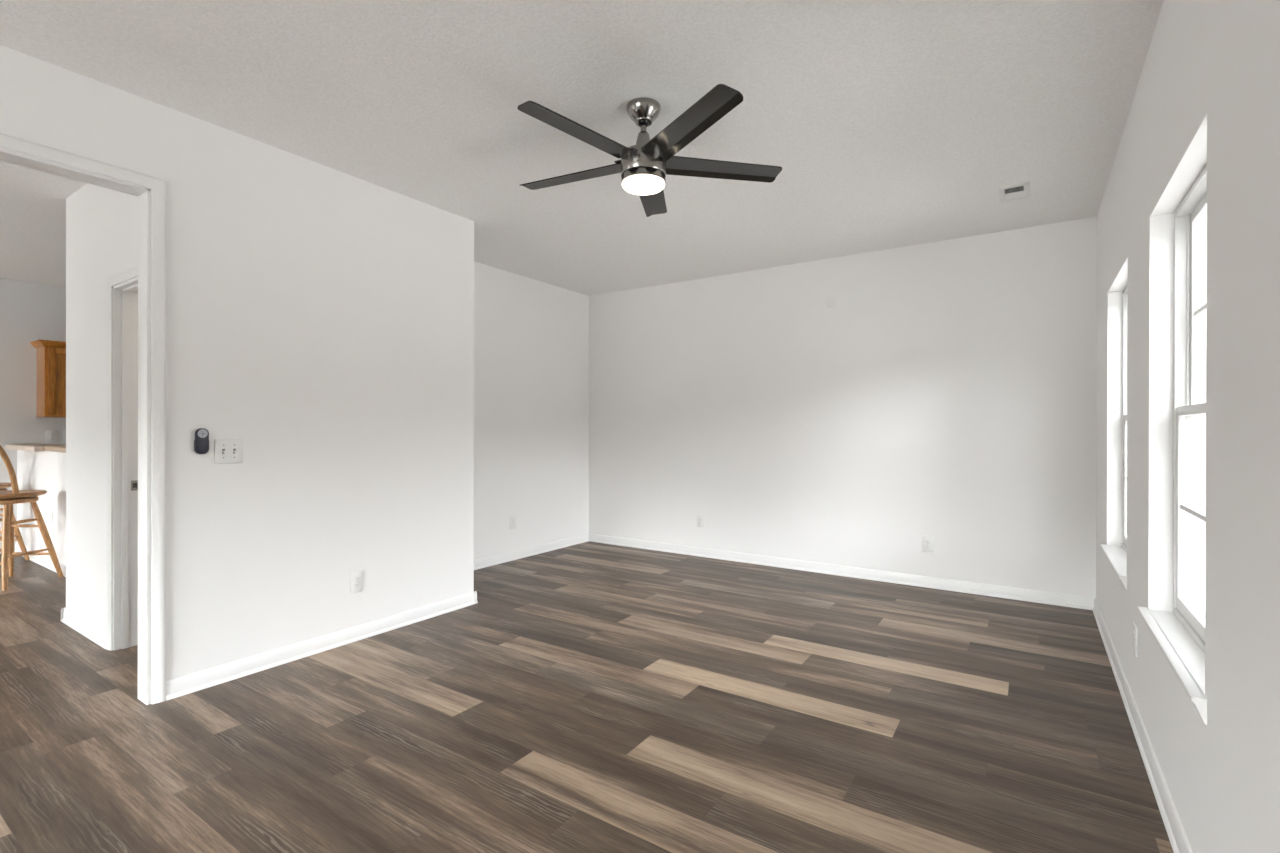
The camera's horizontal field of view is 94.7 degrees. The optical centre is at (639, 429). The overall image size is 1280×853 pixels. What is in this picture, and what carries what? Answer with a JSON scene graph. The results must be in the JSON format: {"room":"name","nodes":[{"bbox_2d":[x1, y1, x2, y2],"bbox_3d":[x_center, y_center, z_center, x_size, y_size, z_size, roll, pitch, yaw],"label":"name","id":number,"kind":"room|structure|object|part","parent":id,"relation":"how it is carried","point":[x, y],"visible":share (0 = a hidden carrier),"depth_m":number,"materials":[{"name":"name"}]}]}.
{"room":"empty living room","nodes":[
{"label":"empty living room","id":0,"kind":"room"},
{"bbox_2d":[0,278,65,553],"bbox_3d":[-6.584,-0.136,5.612,0.120,2.743,8.506,0,0,34],"label":"wall","id":1,"kind":"structure","parent":0,"point":[29,311],"depth_m":5.98,"materials":[{"name":"white paint"}]},
{"bbox_2d":[30,339,65,416],"bbox_3d":[-5.853,-0.511,6.283,0.352,0.763,0.848,0,0,34],"label":"upper cabinet","id":2,"kind":"object","parent":1,"relation":"attached to","point":[51,355],"visible":0.31,"depth_m":5.96,"materials":[{"name":"brown wood"}]},
{"bbox_3d":[-5.853,-0.864,6.282,0.352,0.056,0.848,0,0,34],"label":"crown","id":3,"kind":"part","parent":2,"relation":"part of","materials":[{"name":"brown wood"}]},
{"bbox_3d":[-5.742,-0.496,6.238,0.020,0.735,0.800,0,0,34],"label":"frame","id":4,"kind":"part","parent":2,"relation":"part of","materials":[{"name":"brown wood"}]},
{"bbox_3d":[-5.830,-0.491,6.070,0.018,0.673,0.371,0,0,34],"label":"door","id":5,"kind":"part","parent":2,"relation":"part of","materials":[{"name":"brown wood"}]},
{"bbox_3d":[-5.833,-0.491,6.072,0.010,0.571,0.269,0,0,34],"label":"panel","id":6,"kind":"part","parent":2,"relation":"part of","materials":[{"name":"brown wood"}]},
{"bbox_2d":[45,431,58,441],"bbox_3d":[-6.143,0.070,6.162,0.009,0.120,0.100,0,0,34],"label":"wall outlet","id":7,"kind":"object","parent":1,"relation":"attached to","point":[50,436],"visible":1,"depth_m":6.16,"materials":[{"name":"white plastic"}]},
{"bbox_2d":[63,430,65,441],"bbox_3d":[-6.071,0.067,6.264,0.014,0.125,0.075,0,0,34],"label":"light switch","id":8,"kind":"object","parent":1,"relation":"attached to","point":[64,431],"visible":0.24,"depth_m":6.24,"materials":[{"name":"white plastic"}]},
{"bbox_2d":[17,450,65,564],"bbox_3d":[-5.285,0.716,5.358,2.330,1.045,0.120,0,0,34],"label":"wall","id":9,"kind":"structure","parent":0,"point":[36,470],"depth_m":5.37,"materials":[{"name":"white paint"}]},
{"bbox_2d":[5,444,65,452],"bbox_3d":[-5.274,0.173,5.371,2.329,0.045,0.326,0,0,34],"label":"countertop","id":10,"kind":"structure","parent":9,"relation":"on","point":[25,447],"depth_m":5.39,"materials":[{"name":"beige stone"}]},
{"bbox_2d":[14,544,65,576],"bbox_3d":[-5.325,1.196,5.300,2.330,0.084,0.021,0,0,34],"label":"baseboard","id":11,"kind":"structure","parent":9,"relation":"attached to","point":[42,560],"depth_m":5.36,"materials":[{"name":"white paint"}]},
{"bbox_2d":[50,512,52,526],"bbox_3d":[-5.250,0.799,5.258,0.079,0.127,0.009,0,0,34],"label":"wall outlet","id":12,"kind":"object","parent":9,"relation":"attached to","point":[51,513],"visible":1,"depth_m":5.25,"materials":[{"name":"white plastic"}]},
{"bbox_2d":[66,183,137,630],"bbox_3d":[-1.870,-0.126,5.033,1.779,2.743,4.056,0,0,34],"label":"wall","id":13,"kind":"structure","parent":0,"point":[102,223],"depth_m":3.56,"materials":[{"name":"white paint"}]},
{"bbox_2d":[60,608,105,648],"bbox_3d":[-2.271,1.203,5.286,0.880,0.084,4.077,0,0,34],"label":"baseboard","id":14,"kind":"structure","parent":13,"relation":"attached to","point":[96,634],"depth_m":3.58,"materials":[{"name":"white paint"}]},
{"bbox_2d":[106,266,137,650],"bbox_3d":[-2.600,0.194,3.152,0.928,2.107,0.151,0,0,34],"label":"door","id":15,"kind":"structure","parent":13,"relation":"in","point":[122,299],"depth_m":3.35,"materials":[{"name":"white paint"}]},
{"bbox_3d":[-2.910,0.321,3.402,0.002,0.058,0.040,0,0,34],"label":"strike plate","id":16,"kind":"part","parent":15,"relation":"part of","materials":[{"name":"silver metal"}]},
{"bbox_2d":[0,45,473,703],"bbox_3d":[-3.176,-0.123,1.970,0.796,2.743,5.969,0,0,34],"label":"wall","id":17,"kind":"structure","parent":0,"point":[320,318],"depth_m":3.18,"materials":[{"name":"white paint"}]},
{"bbox_2d":[0,133,165,704],"bbox_3d":[-2.690,0.051,2.087,0.151,2.397,1.612,0,0,34],"label":"door frame","id":18,"kind":"structure","parent":17,"relation":"attached to","point":[151,276],"depth_m":2.69,"materials":[{"name":"white paint"}]},
{"bbox_2d":[214,439,242,463],"bbox_3d":[-2.045,0.108,2.938,0.019,0.122,0.124,0,0,34],"label":"light switch","id":19,"kind":"object","parent":17,"relation":"attached to","point":[226,451],"visible":1,"depth_m":2.94,"materials":[{"name":"white plastic"}]},
{"bbox_2d":[350,570,362,593],"bbox_3d":[-1.680,0.903,3.500,0.009,0.127,0.079,0,0,34],"label":"wall outlet","id":20,"kind":"object","parent":17,"relation":"attached to","point":[356,578],"visible":1,"depth_m":3.50,"materials":[{"name":"white plastic"}]},
{"bbox_2d":[166,534,588,700],"bbox_3d":[-1.379,1.206,4.663,0.817,0.084,4.129,0,0,34],"label":"baseboard","id":21,"kind":"structure","parent":17,"relation":"attached to","point":[187,684],"depth_m":3.39,"materials":[{"name":"white paint"}]},
{"bbox_3d":[-2.111,0.075,2.842,0.013,0.086,0.059,0,0,34],"label":"remote holder","id":22,"kind":"object","parent":17,"relation":"attached to","visible":0},
{"bbox_2d":[195,428,208,453],"bbox_3d":[-2.101,0.054,2.832,0.014,0.124,0.056,0,0,34],"label":"remote","id":23,"kind":"object","parent":22,"relation":"in","point":[201,434],"visible":1,"depth_m":2.83,"materials":[{"name":"black plastic"}]},
{"bbox_2d":[474,261,588,559],"bbox_3d":[-1.295,-0.125,5.626,0.115,2.743,2.431,0,0,34],"label":"wall","id":24,"kind":"structure","parent":0,"point":[531,336],"depth_m":5.82,"materials":[{"name":"white paint"}]},
{"bbox_2d":[510,515,515,528],"bbox_3d":[-1.214,0.886,5.641,0.009,0.127,0.079,0,0,34],"label":"wall outlet","id":25,"kind":"object","parent":24,"relation":"attached to","point":[512,518],"visible":1,"depth_m":5.64,"materials":[{"name":"white plastic"}]},
{"bbox_2d":[0,0,1163,295],"bbox_3d":[-2.834,-1.556,3.122,9.176,0.120,8.506,0,0,34],"label":"ceiling","id":26,"kind":"structure","parent":0,"point":[888,124],"depth_m":2.70,"materials":[{"name":"white paint"}]},
{"bbox_2d":[517,84,781,216],"bbox_3d":[-0.019,-1.298,2.714,1.272,0.378,1.275,0,0,34],"label":"ceiling fan","id":27,"kind":"object","parent":26,"relation":"hanging from","point":[644,166],"visible":1,"depth_m":2.64,"materials":[{"name":"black metal"}]},
{"bbox_3d":[-0.328,-1.230,2.880,0.569,0.030,0.133,0,0,25],"label":"blade","id":28,"kind":"part","parent":27,"relation":"part of","materials":[{"name":"black wood"}]},
{"bbox_3d":[-0.243,-1.229,2.442,0.133,0.030,0.569,0,0,43],"label":"blade","id":29,"kind":"part","parent":27,"relation":"part of","materials":[{"name":"black wood"}]},
{"bbox_2d":[622,174,664,194],"bbox_3d":[0.016,-1.124,2.719,0.197,0.030,0.197,0,0,34],"label":"diffuser","id":30,"kind":"object","parent":27,"relation":"attached to","point":[639,184],"depth_m":2.67,"materials":[{"name":"white glass"}]},
{"bbox_3d":[0.063,-1.230,3.095,0.133,0.030,0.569,0,0,7],"label":"blade","id":31,"kind":"part","parent":27,"relation":"part of","materials":[{"name":"black wood"}]},
{"bbox_3d":[0.199,-1.228,2.386,0.133,0.030,0.569,0,0,-29],"label":"blade","id":32,"kind":"part","parent":27,"relation":"part of","materials":[{"name":"black wood"}]},
{"bbox_3d":[0.389,-1.228,2.790,0.569,0.030,0.133,0,0,-11],"label":"blade","id":33,"kind":"part","parent":27,"relation":"part of","materials":[{"name":"black wood"}]},
{"bbox_2d":[999,181,1029,201],"bbox_3d":[2.334,-1.480,3.676,0.158,0.011,0.283,0,0,34],"label":"ceiling vent","id":34,"kind":"object","parent":26,"relation":"in","point":[1021,190],"visible":1,"depth_m":3.66,"materials":[{"name":"white plastic"}]},
{"bbox_2d":[0,541,1173,852],"bbox_3d":[-2.840,1.307,3.126,9.176,0.120,8.506,0,0,34],"label":"floor","id":35,"kind":"structure","parent":0,"point":[592,697],"depth_m":2.46,"materials":[{"name":"plastic"}]},
{"bbox_2d":[0,483,29,559],"bbox_3d":[-6.033,0.613,5.358,0.461,1.248,0.518,0,0,2],"label":"bar stool","id":36,"kind":"object","parent":35,"relation":"on","point":[3,486],"visible":0.54,"depth_m":5.54,"materials":[{"name":"brown wood"}]},
{"bbox_3d":[-6.032,0.519,5.386,0.444,0.037,0.444,0,0,34],"label":"seat","id":37,"kind":"part","parent":36,"relation":"part of","materials":[{"name":"brown wood"}]},
{"bbox_3d":[-5.872,0.904,5.538,0.199,0.665,0.045,0,0,-43],"label":"leg","id":38,"kind":"part","parent":36,"relation":"part of","materials":[{"name":"brown wood"}]},
{"bbox_2d":[0,445,62,590],"bbox_3d":[-5.103,0.616,4.734,0.461,1.248,0.518,0,0,2],"label":"bar stool","id":39,"kind":"object","parent":35,"relation":"on","point":[8,498],"visible":1,"depth_m":4.73,"materials":[{"name":"brown wood"}]},
{"bbox_3d":[-4.951,0.907,4.603,0.044,0.665,0.200,0,0,-44],"label":"leg","id":40,"kind":"part","parent":39,"relation":"part of","materials":[{"name":"brown wood"}]},
{"bbox_3d":[-5.254,0.906,4.923,0.044,0.665,0.200,0,0,-44],"label":"leg","id":41,"kind":"part","parent":39,"relation":"part of","materials":[{"name":"brown wood"}]},
{"bbox_3d":[-5.102,0.571,4.763,0.344,0.036,0.344,0,0,34],"label":"seat","id":42,"kind":"part","parent":39,"relation":"part of","materials":[{"name":"brown wood"}]},
{"bbox_3d":[-5.102,0.522,4.762,0.444,0.037,0.444,0,0,34],"label":"seat","id":43,"kind":"part","parent":39,"relation":"part of","materials":[{"name":"brown wood"}]},
{"bbox_3d":[-4.942,0.907,4.914,0.199,0.665,0.045,0,0,-43],"label":"leg","id":44,"kind":"part","parent":39,"relation":"part of","materials":[{"name":"brown wood"}]},
{"bbox_2d":[588,217,1096,597],"bbox_3d":[1.287,-0.119,5.442,4.630,2.743,0.120,0,0,34],"label":"wall","id":45,"kind":"structure","parent":0,"point":[948,392],"depth_m":4.92,"materials":[{"name":"white paint"}]},
{"bbox_2d":[697,514,704,527],"bbox_3d":[0.602,0.900,5.820,0.079,0.127,0.009,0,0,34],"label":"wall outlet","id":46,"kind":"object","parent":45,"relation":"attached to","point":[700,518],"visible":1,"depth_m":5.82,"materials":[{"name":"white plastic"}]},
{"bbox_2d":[588,533,1094,609],"bbox_3d":[1.295,1.210,5.353,4.510,0.084,0.021,0,0,34],"label":"baseboard","id":47,"kind":"structure","parent":45,"relation":"attached to","point":[1081,602],"depth_m":4.93,"materials":[{"name":"white paint"}]},
{"bbox_2d":[922,536,932,551],"bbox_3d":[2.293,0.910,4.697,0.079,0.127,0.009,0,0,34],"label":"wall outlet","id":48,"kind":"object","parent":45,"relation":"attached to","point":[927,541],"visible":1,"depth_m":4.70,"materials":[{"name":"white plastic"}]},
{"bbox_2d":[1096,0,1279,852],"bbox_3d":[0.952,-0.113,0.608,0.160,2.743,8.506,0,0,34],"label":"wall","id":49,"kind":"structure","parent":0,"point":[1207,93],"depth_m":1.48,"materials":[{"name":"white paint"}]},
{"bbox_2d":[1100,284,1127,590],"bbox_3d":[2.601,-0.030,3.125,0.184,1.577,0.929,0,0,34],"label":"window","id":50,"kind":"structure","parent":49,"relation":"in","point":[1116,555],"depth_m":3.44,"materials":[{"name":"white plastic"}]},
{"bbox_3d":[2.569,0.700,3.147,0.110,0.020,0.929,0,0,34],"label":"sill","id":51,"kind":"part","parent":50,"relation":"part of","materials":[{"name":"white paint"}]},
{"bbox_3d":[2.643,-0.064,3.098,0.084,1.509,0.885,0,0,34],"label":"frame","id":52,"kind":"part","parent":50,"relation":"part of","materials":[{"name":"white plastic"}]},
{"bbox_3d":[2.622,0.289,3.111,0.026,0.750,0.837,0,0,34],"label":"sash","id":53,"kind":"part","parent":50,"relation":"part of","materials":[{"name":"white plastic"}]},
{"bbox_2d":[1133,622,1136,656],"bbox_3d":[2.131,0.903,2.541,0.009,0.127,0.079,0,0,34],"label":"wall outlet","id":54,"kind":"object","parent":49,"relation":"attached to","point":[1134,624],"visible":1,"depth_m":2.53,"materials":[{"name":"white plastic"}]},
{"bbox_2d":[1092,598,1192,852],"bbox_3d":[0.879,1.217,0.668,0.021,0.084,8.286,0,0,34],"label":"baseboard","id":55,"kind":"structure","parent":49,"relation":"attached to","point":[1176,833],"depth_m":2.21,"materials":[{"name":"white paint"}]},
{"bbox_2d":[1137,165,1206,724],"bbox_3d":[1.764,-0.030,1.865,0.184,1.577,0.934,0,0,34],"label":"window","id":56,"kind":"structure","parent":49,"relation":"in","point":[1179,633],"depth_m":2.11,"materials":[{"name":"white plastic"}]},
{"bbox_3d":[1.732,0.701,1.887,0.110,0.020,0.934,0,0,34],"label":"sill","id":57,"kind":"part","parent":56,"relation":"part of","materials":[{"name":"white paint"}]},
{"bbox_3d":[1.806,-0.064,1.837,0.084,1.509,0.890,0,0,34],"label":"frame","id":58,"kind":"part","parent":56,"relation":"part of","materials":[{"name":"white plastic"}]},
{"bbox_3d":[1.786,0.290,1.851,0.026,0.750,0.842,0,0,34],"label":"sash","id":59,"kind":"part","parent":56,"relation":"part of","materials":[{"name":"white plastic"}]},
{"bbox_3d":[1.786,0.284,1.851,0.003,0.678,0.782,0,0,34],"label":"pane","id":60,"kind":"part","parent":56,"relation":"part of","materials":[{"name":"clear glass"}]},
{"bbox_3d":[1.817,-0.424,1.830,0.026,0.749,0.842,0,0,34],"label":"sash","id":61,"kind":"part","parent":56,"relation":"part of","materials":[{"name":"white plastic"}]},
{"bbox_3d":[1.817,-0.423,1.830,0.003,0.687,0.782,0,0,34],"label":"pane","id":62,"kind":"part","parent":56,"relation":"part of","materials":[{"name":"clear glass"}]}
]}

